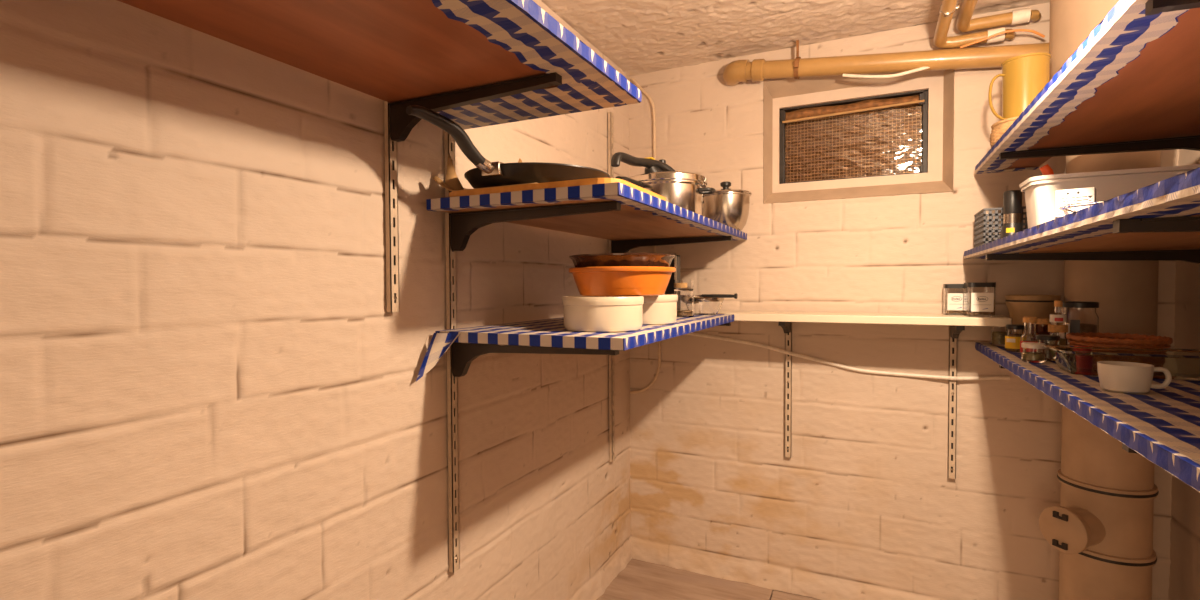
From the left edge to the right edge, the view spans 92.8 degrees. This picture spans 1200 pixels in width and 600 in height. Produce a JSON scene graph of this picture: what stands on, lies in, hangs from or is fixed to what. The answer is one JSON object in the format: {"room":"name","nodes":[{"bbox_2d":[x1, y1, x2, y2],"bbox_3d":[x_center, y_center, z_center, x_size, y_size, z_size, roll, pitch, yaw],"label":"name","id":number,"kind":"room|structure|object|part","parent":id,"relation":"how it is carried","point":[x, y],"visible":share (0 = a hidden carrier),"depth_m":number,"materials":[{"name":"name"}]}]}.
{"room":"pantry","nodes":[
{"label":"pantry","id":0,"kind":"room"},
{"bbox_2d":[0,0,631,599],"bbox_3d":[-0.468,0.114,1.164,0.034,2.042,2.790,0,2,26],"label":"wall","id":1,"kind":"structure","parent":0,"point":[210,390],"depth_m":0.95,"materials":[{"name":"white brick"}]},
{"bbox_2d":[384,101,399,311],"bbox_3d":[-0.441,-0.410,1.203,0.015,0.872,0.023,0,2,26],"label":"rail","id":2,"kind":"object","parent":1,"relation":"attached to","point":[390,146],"visible":0.61,"depth_m":1.20,"materials":[{"name":"metal"}]},
{"bbox_2d":[117,0,641,141],"bbox_3d":[-0.413,-0.371,0.696,0.477,0.100,1.322,0,2,26],"label":"wall shelf","id":3,"kind":"object","parent":2,"relation":"attached to","point":[471,63],"visible":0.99,"depth_m":0.93,"materials":[{"name":"brown wood"}]},
{"bbox_3d":[-0.443,-0.410,1.204,0.002,0.868,0.019,0,2,26],"label":"rail","id":4,"kind":"part","parent":2,"relation":"part of","materials":[{"name":"white metal"}]},
{"bbox_2d":[444,131,459,572],"bbox_3d":[-0.358,0.128,1.385,0.015,1.068,0.023,0,2,26],"label":"rail","id":5,"kind":"object","parent":1,"relation":"attached to","point":[449,142],"visible":0.74,"depth_m":1.38,"materials":[{"name":"metal"}]},
{"bbox_3d":[-0.360,0.128,1.386,0.002,1.064,0.019,0,2,26],"label":"rail","id":6,"kind":"part","parent":5,"relation":"part of","materials":[{"name":"grey metal"}]},
{"bbox_2d":[416,314,734,380],"bbox_3d":[0.039,0.118,1.649,0.477,0.115,1.081,0,2,26],"label":"wall shelf","id":7,"kind":"object","parent":5,"relation":"attached to","point":[545,336],"visible":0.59,"depth_m":1.29,"materials":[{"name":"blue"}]},
{"bbox_2d":[562,296,643,332],"bbox_3d":[0.007,0.031,1.341,0.192,0.080,0.192,0,2,26],"label":"casserole dish","id":8,"kind":"object","parent":7,"relation":"on","point":[603,314],"visible":0.97,"depth_m":1.26,"materials":[{"name":"white ceramic"}]},
{"bbox_2d":[642,294,677,324],"bbox_3d":[0.126,0.025,1.562,0.173,0.080,0.173,0,2,26],"label":"casserole dish","id":9,"kind":"object","parent":7,"relation":"on","point":[662,309],"visible":0.57,"depth_m":1.48,"materials":[{"name":"white ceramic"}]},
{"bbox_2d":[569,266,675,295],"bbox_3d":[0.056,-0.046,1.441,0.269,0.069,0.269,0,2,26],"label":"baking dish","id":10,"kind":"object","parent":9,"relation":"on","point":[606,280],"visible":1,"depth_m":1.34,"materials":[{"name":"orange ceramic"}]},
{"bbox_2d":[569,253,674,266],"bbox_3d":[0.055,-0.085,1.440,0.267,0.052,0.267,0,2,26],"label":"dish","id":11,"kind":"object","parent":10,"relation":"on","point":[599,259],"visible":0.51,"depth_m":1.33,"materials":[{"name":"brown ceramic"}]},
{"bbox_2d":[664,254,679,293],"bbox_3d":[0.193,-0.050,1.945,0.156,0.208,0.055,0,2,26],"label":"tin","id":12,"kind":"object","parent":7,"relation":"on","point":[675,262],"visible":0.25,"depth_m":1.93,"materials":[{"name":"black metal"}]},
{"bbox_2d":[674,280,693,316],"bbox_3d":[0.273,-0.005,1.865,0.068,0.122,0.068,0,2,26],"label":"jar","id":13,"kind":"object","parent":7,"relation":"on","point":[683,289],"visible":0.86,"depth_m":1.84,"materials":[{"name":"clear glass"}]},
{"bbox_3d":[0.273,-0.048,1.864,0.063,0.036,0.063,0,2,26],"label":"glass lid","id":14,"kind":"part","parent":13,"relation":"part of","materials":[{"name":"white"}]},
{"bbox_2d":[694,297,723,314],"bbox_3d":[0.365,0.022,2.005,0.138,0.061,0.138,0,2,26],"label":"glass bowl","id":15,"kind":"object","parent":7,"relation":"on","point":[705,305],"visible":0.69,"depth_m":1.95,"materials":[{"name":"white"}]},
{"bbox_2d":[693,293,737,298],"bbox_3d":[0.372,-0.004,1.978,0.215,0.038,0.096,0,2,26],"label":"strainer","id":16,"kind":"object","parent":15,"relation":"on","point":[735,296],"visible":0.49,"depth_m":1.93,"materials":[{"name":"black metal"}]},
{"bbox_2d":[426,182,746,252],"bbox_3d":[0.086,-0.186,1.743,0.477,0.113,1.225,0,2,26],"label":"wall shelf","id":17,"kind":"object","parent":5,"relation":"attached to","point":[631,217],"visible":0.99,"depth_m":1.35,"materials":[{"name":"brown wood"}]},
{"bbox_2d":[449,178,665,200],"bbox_3d":[-0.092,-0.238,1.353,0.433,0.014,0.348,0,2,26],"label":"cutting board","id":18,"kind":"object","parent":17,"relation":"on","point":[589,181],"visible":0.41,"depth_m":1.19,"materials":[{"name":"brown wood"}]},
{"bbox_2d":[433,153,534,191],"bbox_3d":[-0.178,-0.320,1.401,0.269,0.146,0.392,0,2,26],"label":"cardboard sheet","id":19,"kind":"object","parent":18,"relation":"on","point":[452,183],"visible":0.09,"depth_m":1.31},
{"bbox_2d":[406,105,609,188],"bbox_3d":[-0.191,-0.307,1.270,0.344,0.118,0.547,0,2,26],"label":"frying pan","id":20,"kind":"object","parent":18,"relation":"on","point":[487,173],"visible":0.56,"depth_m":1.20,"materials":[{"name":"black metal"}]},
{"bbox_3d":[-0.295,-0.319,1.116,0.035,0.086,0.181,1,2,33],"label":"handle","id":21,"kind":"part","parent":20,"relation":"part of","materials":[{"name":"black plastic"}]},
{"bbox_2d":[611,152,715,215],"bbox_3d":[0.164,-0.347,1.825,0.374,0.205,0.260,-1,2,-22],"label":"pressure cooker","id":22,"kind":"object","parent":17,"relation":"on","point":[685,190],"visible":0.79,"depth_m":1.74,"materials":[{"name":"metal"}]},
{"bbox_3d":[0.090,-0.354,1.713,0.026,0.021,0.139,1,2,34],"label":"handle","id":23,"kind":"part","parent":22,"relation":"part of","materials":[{"name":"black plastic"}]},
{"bbox_3d":[0.128,-0.409,1.772,0.083,0.071,0.313,1,2,45],"label":"lid handle","id":24,"kind":"part","parent":22,"relation":"part of","materials":[{"name":"black plastic"}]},
{"bbox_3d":[0.214,-0.384,1.844,0.260,0.033,0.260,0,2,26],"label":"lid","id":25,"kind":"part","parent":22,"relation":"part of","materials":[{"name":"metal"}]},
{"bbox_2d":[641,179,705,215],"bbox_3d":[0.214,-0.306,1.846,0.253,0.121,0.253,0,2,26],"label":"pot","id":26,"kind":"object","parent":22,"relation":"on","point":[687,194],"depth_m":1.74,"materials":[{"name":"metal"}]},
{"bbox_3d":[0.339,-0.344,1.800,0.049,0.014,0.072,0,2,18],"label":"loop handle","id":27,"kind":"part","parent":22,"relation":"part of","materials":[{"name":"black plastic"}]},
{"bbox_2d":[703,181,751,230],"bbox_3d":[0.457,-0.346,2.130,0.214,0.185,0.189,0,2,26],"label":"saucepan","id":28,"kind":"object","parent":17,"relation":"on","point":[726,206],"visible":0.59,"depth_m":2.06,"materials":[{"name":"metal"}]},
{"bbox_3d":[0.468,-0.424,2.123,0.040,0.030,0.040,0,2,26],"label":"knob","id":29,"kind":"part","parent":28,"relation":"part of","materials":[{"name":"black plastic"}]},
{"bbox_3d":[0.468,-0.399,2.124,0.189,0.022,0.189,0,2,26],"label":"lid","id":30,"kind":"part","parent":28,"relation":"part of","materials":[{"name":"metal"}]},
{"bbox_2d":[608,112,614,461],"bbox_3d":[0.045,-0.045,2.226,0.015,1.358,0.023,0,2,26],"label":"rail","id":31,"kind":"object","parent":1,"relation":"attached to","point":[610,114],"visible":0.62,"depth_m":2.23,"materials":[{"name":"metal"}]},
{"bbox_2d":[597,559,819,599],"bbox_3d":[0.315,1.156,0.829,1.771,0.030,2.810,0,2,26],"label":"floor","id":32,"kind":"structure","parent":0,"point":[640,580],"depth_m":2.19,"materials":[{"name":"brown wood"}]},
{"bbox_2d":[1039,0,1160,599],"bbox_3d":[1.431,0.097,1.623,0.312,2.036,0.308,0,2,26],"label":"flue pipe","id":33,"kind":"object","parent":32,"relation":"on","point":[1101,528],"visible":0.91,"depth_m":1.56,"materials":[{"name":"beige metal"}]},
{"bbox_2d":[541,0,1049,75],"bbox_3d":[0.303,-0.902,0.772,1.771,0.017,2.800,0,2,26],"label":"ceiling","id":34,"kind":"structure","parent":0,"point":[640,37],"depth_m":1.92,"materials":[{"name":"paint"}]},
{"bbox_2d":[933,0,1015,48],"bbox_3d":[0.879,-0.854,1.169,0.231,0.115,1.510,0,2,26],"label":"supply pipe","id":35,"kind":"object","parent":34,"relation":"attached to","point":[947,9],"visible":0.94,"depth_m":1.79,"materials":[{"name":"metal"}]},
{"bbox_2d":[986,27,1004,43],"bbox_3d":[1.248,-0.835,1.803,0.045,0.041,0.041,0,2,26],"label":"socket","id":36,"kind":"object","parent":35,"relation":"attached to","point":[999,38],"depth_m":1.79,"materials":[{"name":"white plastic"}]},
{"bbox_2d":[956,0,1040,31],"bbox_3d":[0.934,-0.874,1.139,0.232,0.073,1.505,0,2,26],"label":"supply pipe","id":37,"kind":"object","parent":34,"relation":"attached to","point":[964,23],"visible":1,"depth_m":1.77,"materials":[{"name":"metal"}]},
{"bbox_2d":[1011,8,1030,24],"bbox_3d":[1.302,-0.878,1.770,0.045,0.041,0.041,0,2,26],"label":"socket","id":38,"kind":"object","parent":37,"relation":"attached to","point":[1020,16],"depth_m":1.76,"materials":[{"name":"white plastic"}]},
{"bbox_2d":[629,2,1178,599],"bbox_3d":[0.905,0.086,2.046,1.771,2.042,0.036,0,2,26],"label":"wall","id":39,"kind":"structure","parent":0,"point":[865,505],"depth_m":2.06,"materials":[{"name":"white brick"}]},
{"bbox_2d":[630,78,660,393],"bbox_3d":[0.189,-0.264,2.378,0.138,1.327,0.014,0,2,26],"label":"cable","id":40,"kind":"object","parent":39,"relation":"attached to","point":[638,86],"visible":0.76,"depth_m":2.36,"materials":[{"name":"white plastic"}]},
{"bbox_2d":[785,322,791,457],"bbox_3d":[0.706,0.333,2.142,0.023,0.515,0.015,0,2,26],"label":"rail","id":41,"kind":"object","parent":39,"relation":"attached to","point":[788,336],"visible":0.91,"depth_m":2.14,"materials":[{"name":"metal"}]},
{"bbox_3d":[0.708,0.333,2.145,0.019,0.511,0.002,0,2,26],"label":"rail","id":42,"kind":"part","parent":41,"relation":"part of","materials":[{"name":"silver metal"}]},
{"bbox_2d":[718,311,1011,338],"bbox_3d":[0.667,0.085,2.031,1.275,0.078,0.214,0,2,26],"label":"wall shelf","id":43,"kind":"object","parent":41,"relation":"attached to","point":[957,323],"visible":0.77,"depth_m":1.84,"materials":[{"name":"beige laminate"}]},
{"bbox_2d":[943,284,963,314],"bbox_3d":[1.160,-0.003,1.865,0.064,0.100,0.065,0,2,26],"label":"storage jar","id":44,"kind":"object","parent":43,"relation":"on","point":[953,297],"visible":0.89,"depth_m":1.84,"materials":[{"name":"clear glass"}]},
{"bbox_3d":[1.160,-0.045,1.865,0.064,0.014,0.064,0,2,26],"label":"lid","id":45,"kind":"part","parent":44,"relation":"part of","materials":[{"name":"black plastic"}]},
{"bbox_2d":[964,282,995,316],"bbox_3d":[1.172,-0.002,1.765,0.074,0.104,0.075,0,2,22],"label":"storage jar","id":46,"kind":"object","parent":43,"relation":"on","point":[979,298],"visible":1,"depth_m":1.73,"materials":[{"name":"clear glass"}]},
{"bbox_3d":[1.172,-0.047,1.764,0.074,0.014,0.074,0,2,22],"label":"lid","id":47,"kind":"part","parent":46,"relation":"part of","materials":[{"name":"black plastic"}]},
{"bbox_2d":[684,332,1009,379],"bbox_3d":[0.817,0.196,2.082,1.121,0.137,0.033,0,2,26],"label":"cable","id":48,"kind":"object","parent":39,"relation":"attached to","point":[691,333],"visible":0.96,"depth_m":2.04,"materials":[{"name":"white plastic"}]},
{"bbox_2d":[763,69,954,203],"bbox_3d":[0.933,-0.596,2.106,0.628,0.470,0.162,0,2,26],"label":"window","id":49,"kind":"structure","parent":39,"relation":"in","point":[825,137],"depth_m":2.10,"materials":[{"name":"paint"}]},
{"bbox_3d":[0.933,-0.577,2.131,0.479,0.250,0.004,0,2,26],"label":"pane","id":50,"kind":"part","parent":49,"relation":"part of","materials":[{"name":"clear glass"}]},
{"bbox_3d":[0.933,-0.596,2.132,0.503,0.293,0.032,0,2,26],"label":"frame","id":51,"kind":"part","parent":49,"relation":"part of","materials":[{"name":"wood"}]},
{"bbox_2d":[723,40,1048,85],"bbox_3d":[0.920,-0.831,1.968,1.012,0.209,0.101,0,2,26],"label":"pipe","id":52,"kind":"object","parent":39,"relation":"attached to","point":[735,72],"visible":0.93,"depth_m":1.93,"materials":[{"name":"metal"}]},
{"bbox_2d":[750,59,765,81],"bbox_3d":[0.589,-0.853,2.121,0.051,0.081,0.078,0,2,26],"label":"socket","id":53,"kind":"object","parent":52,"relation":"attached to","point":[757,66],"depth_m":2.09,"materials":[{"name":"paint"}]},
{"bbox_2d":[842,67,929,77],"bbox_3d":[0.965,-0.766,1.925,0.273,0.041,0.023,0,2,26],"label":"cable","id":54,"kind":"object","parent":52,"relation":"hanging from","point":[920,68],"visible":1,"depth_m":1.92,"materials":[{"name":"white plastic"}]},
{"bbox_2d":[960,29,1044,48],"bbox_3d":[1.238,-0.807,1.760,0.218,0.033,0.029,0,2,27],"label":"wire","id":55,"kind":"object","parent":52,"relation":"on","point":[1014,30],"visible":1,"depth_m":1.74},
{"bbox_2d":[947,325,956,478],"bbox_3d":[1.182,0.339,1.915,0.023,0.520,0.015,0,2,26],"label":"rail","id":56,"kind":"object","parent":39,"relation":"attached to","point":[952,384],"visible":0.91,"depth_m":1.91,"materials":[{"name":"metal"}]},
{"bbox_3d":[1.183,0.339,1.918,0.019,0.516,0.002,0,2,26],"label":"rail","id":57,"kind":"part","parent":56,"relation":"part of","materials":[{"name":"silver metal"}]},
{"bbox_2d":[1168,149,1199,599],"bbox_3d":[1.088,0.126,0.420,0.007,2.042,2.790,0,2,26],"label":"wall","id":58,"kind":"structure","parent":0,"point":[1184,577],"depth_m":1.61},
{"bbox_2d":[963,167,1199,263],"bbox_3d":[1.072,-0.080,1.012,0.528,0.114,1.659,0,2,26],"label":"wall shelf","id":59,"kind":"object","parent":58,"relation":"attached to","point":[1159,221],"visible":1,"depth_m":0.97,"materials":[{"name":"wood"}]},
{"bbox_2d":[974,206,1027,247],"bbox_3d":[1.232,-0.214,1.734,0.140,0.116,0.174,0,2,26],"label":"plastic basket","id":60,"kind":"object","parent":59,"relation":"on","point":[981,219],"visible":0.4,"depth_m":1.68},
{"bbox_2d":[1000,190,1024,238],"bbox_3d":[1.154,-0.229,1.599,0.062,0.154,0.062,-1,2,-14],"label":"torch","id":61,"kind":"object","parent":59,"relation":"on","point":[1012,199],"visible":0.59,"depth_m":1.58,"materials":[{"name":"black plastic"}]},
{"bbox_3d":[1.154,-0.273,1.597,0.043,0.065,0.043,0,2,26],"label":"torch handle","id":62,"kind":"part","parent":61,"relation":"part of","materials":[{"name":"black plastic"}]},
{"bbox_2d":[1055,187,1095,218],"bbox_3d":[0.957,-0.181,1.150,0.061,0.082,0.033,1,2,44],"label":"label","id":63,"kind":"object","parent":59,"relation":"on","point":[1081,195],"visible":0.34,"depth_m":1.14,"materials":[{"name":"white paper"}]},
{"bbox_2d":[1059,201,1103,214],"bbox_3d":[0.880,-0.151,1.000,0.120,0.031,0.120,0,2,26],"label":"plastic tray","id":64,"kind":"object","parent":59,"relation":"on","point":[1067,209],"visible":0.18,"depth_m":0.99,"materials":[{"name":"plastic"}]},
{"bbox_2d":[1019,164,1199,228],"bbox_3d":[1.148,-0.212,1.290,0.314,0.136,0.150,0,2,26],"label":"plastic tub","id":65,"kind":"object","parent":59,"relation":"on","point":[1040,191],"visible":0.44,"depth_m":1.25,"materials":[{"name":"white plastic"}]},
{"bbox_2d":[1039,164,1053,174],"bbox_3d":[1.072,-0.236,1.333,0.082,0.163,0.025,0,2,16],"label":"brush","id":66,"kind":"object","parent":65,"relation":"in","point":[1046,169],"visible":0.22,"depth_m":1.33,"materials":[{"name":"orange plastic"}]},
{"bbox_2d":[975,0,1199,173],"bbox_3d":[1.084,-0.354,0.999,0.500,0.114,1.659,0,2,26],"label":"wall shelf","id":67,"kind":"object","parent":58,"relation":"attached to","point":[1133,85],"visible":1,"depth_m":1.10,"materials":[{"name":"brown wood"}]},
{"bbox_2d":[989,116,1018,147],"bbox_3d":[1.211,-0.468,1.625,0.169,0.081,0.169,0,2,26],"label":"wicker basket","id":68,"kind":"object","parent":67,"relation":"on","point":[999,128],"visible":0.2,"depth_m":1.62,"materials":[{"name":"beige wicker"}]},
{"bbox_2d":[988,52,1050,119],"bbox_3d":[1.201,-0.594,1.630,0.114,0.171,0.134,-2,2,-43],"label":"measuring jug","id":69,"kind":"object","parent":68,"relation":"on","point":[1024,76],"visible":0.68,"depth_m":1.59,"materials":[{"name":"yellow plastic"}]},
{"bbox_3d":[1.139,-0.579,1.637,0.046,0.136,0.009,0,1,11],"label":"handle","id":70,"kind":"part","parent":69,"relation":"part of","materials":[{"name":"yellow plastic"}]},
{"bbox_2d":[975,342,1199,491],"bbox_3d":[1.089,0.216,1.012,0.493,0.114,1.659,0,2,26],"label":"wall shelf","id":71,"kind":"object","parent":58,"relation":"attached to","point":[1162,426],"visible":0.61,"depth_m":0.87,"materials":[{"name":"blue fabric"}]},
{"bbox_2d":[991,326,1006,345],"bbox_3d":[1.222,0.107,1.747,0.044,0.065,0.044,0,2,26],"label":"spice jar","id":72,"kind":"object","parent":71,"relation":"on","point":[998,334],"visible":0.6,"depth_m":1.73,"materials":[{"name":"clear glass"}]},
{"bbox_2d":[1005,324,1023,351],"bbox_3d":[1.167,0.107,1.606,0.044,0.074,0.044,0,2,26],"label":"spice jar","id":73,"kind":"object","parent":71,"relation":"on","point":[1014,333],"visible":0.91,"depth_m":1.59,"materials":[{"name":"clear glass"}]},
{"bbox_3d":[1.167,0.075,1.606,0.042,0.012,0.042,0,2,26],"label":"lid","id":74,"kind":"part","parent":73,"relation":"part of","materials":[{"name":"black plastic"}]},
{"bbox_2d":[1020,317,1037,354],"bbox_3d":[1.119,0.095,1.487,0.040,0.103,0.041,0,2,26],"label":"bottle","id":75,"kind":"object","parent":71,"relation":"on","point":[1029,335],"visible":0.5,"depth_m":1.48,"materials":[{"name":"clear glass"}]},
{"bbox_2d":[1005,295,1060,333],"bbox_3d":[1.304,0.062,1.724,0.134,0.155,0.134,0,2,26],"label":"clay pot","id":76,"kind":"object","parent":71,"relation":"on","point":[1018,306],"visible":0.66,"depth_m":1.68,"materials":[{"name":"brown ceramic"}]},
{"bbox_2d":[1021,342,1045,362],"bbox_3d":[1.052,0.127,1.386,0.049,0.045,0.049,0,2,26],"label":"storage jar","id":77,"kind":"object","parent":71,"relation":"on","point":[1032,352],"visible":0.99,"depth_m":1.37,"materials":[{"name":"clear glass"}]},
{"bbox_3d":[1.052,0.110,1.385,0.048,0.011,0.048,0,2,26],"label":"lid","id":78,"kind":"part","parent":77,"relation":"part of","materials":[{"name":"white plastic"}]},
{"bbox_2d":[1036,318,1049,334],"bbox_3d":[1.225,0.098,1.581,0.051,0.092,0.051,0,2,26],"label":"storage jar","id":79,"kind":"object","parent":71,"relation":"on","point":[1042,325],"visible":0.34,"depth_m":1.56,"materials":[{"name":"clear glass"}]},
{"bbox_3d":[1.225,0.059,1.580,0.049,0.014,0.049,0,2,26],"label":"cork lid","id":80,"kind":"part","parent":79,"relation":"part of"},
{"bbox_2d":[1036,335,1059,360],"bbox_3d":[1.111,0.118,1.418,0.047,0.061,0.047,0,2,26],"label":"storage jar","id":81,"kind":"object","parent":71,"relation":"on","point":[1047,339],"visible":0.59,"depth_m":1.40,"materials":[{"name":"clear glass"}]},
{"bbox_3d":[1.111,0.093,1.417,0.047,0.011,0.047,0,2,26],"label":"lid","id":82,"kind":"part","parent":81,"relation":"part of","materials":[{"name":"black plastic"}]},
{"bbox_2d":[1048,324,1067,344],"bbox_3d":[1.185,0.105,1.479,0.041,0.083,0.041,0,2,26],"label":"storage jar","id":83,"kind":"object","parent":71,"relation":"on","point":[1060,330],"visible":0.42,"depth_m":1.46,"materials":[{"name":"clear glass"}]},
{"bbox_3d":[1.185,0.073,1.478,0.041,0.019,0.041,0,2,26],"label":"wooden lid","id":84,"kind":"part","parent":83,"relation":"part of","materials":[{"name":"brown wood"}]},
{"bbox_2d":[1050,300,1066,324],"bbox_3d":[1.184,0.032,1.476,0.034,0.062,0.035,0,2,26],"label":"bottle","id":85,"kind":"object","parent":83,"relation":"on","point":[1056,318],"visible":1,"depth_m":1.47,"materials":[{"name":"clear glass"}]},
{"bbox_2d":[1062,301,1098,344],"bbox_3d":[1.264,0.075,1.510,0.082,0.141,0.082,0,2,26],"label":"storage jar","id":86,"kind":"object","parent":71,"relation":"on","point":[1082,316],"visible":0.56,"depth_m":1.48,"materials":[{"name":"clear glass"}]},
{"bbox_3d":[1.264,0.012,1.508,0.081,0.015,0.081,0,2,26],"label":"lid","id":87,"kind":"part","parent":86,"relation":"part of","materials":[{"name":"black plastic"}]},
{"bbox_2d":[1066,332,1172,347],"bbox_3d":[1.232,0.117,1.362,0.188,0.066,0.188,0,2,26],"label":"dish","id":88,"kind":"object","parent":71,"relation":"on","point":[1080,339],"visible":0.54,"depth_m":1.33,"materials":[{"name":"orange ceramic"}]},
{"bbox_2d":[1043,345,1199,380],"bbox_3d":[1.116,0.130,1.183,0.298,0.050,0.148,0,2,26],"label":"dish","id":89,"kind":"object","parent":71,"relation":"on","point":[1183,364],"visible":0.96,"depth_m":1.17,"materials":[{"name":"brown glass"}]},
{"bbox_2d":[1097,361,1171,393],"bbox_3d":[0.926,0.136,0.998,0.074,0.048,0.089,-1,2,-30],"label":"cup","id":90,"kind":"object","parent":71,"relation":"on","point":[1114,376],"visible":1,"depth_m":0.98,"materials":[{"name":"white ceramic"}]},
{"bbox_3d":[0.965,0.135,0.984,0.029,0.038,0.008,0,2,26],"label":"handle","id":91,"kind":"part","parent":90,"relation":"part of","materials":[{"name":"white ceramic"}]}
]}

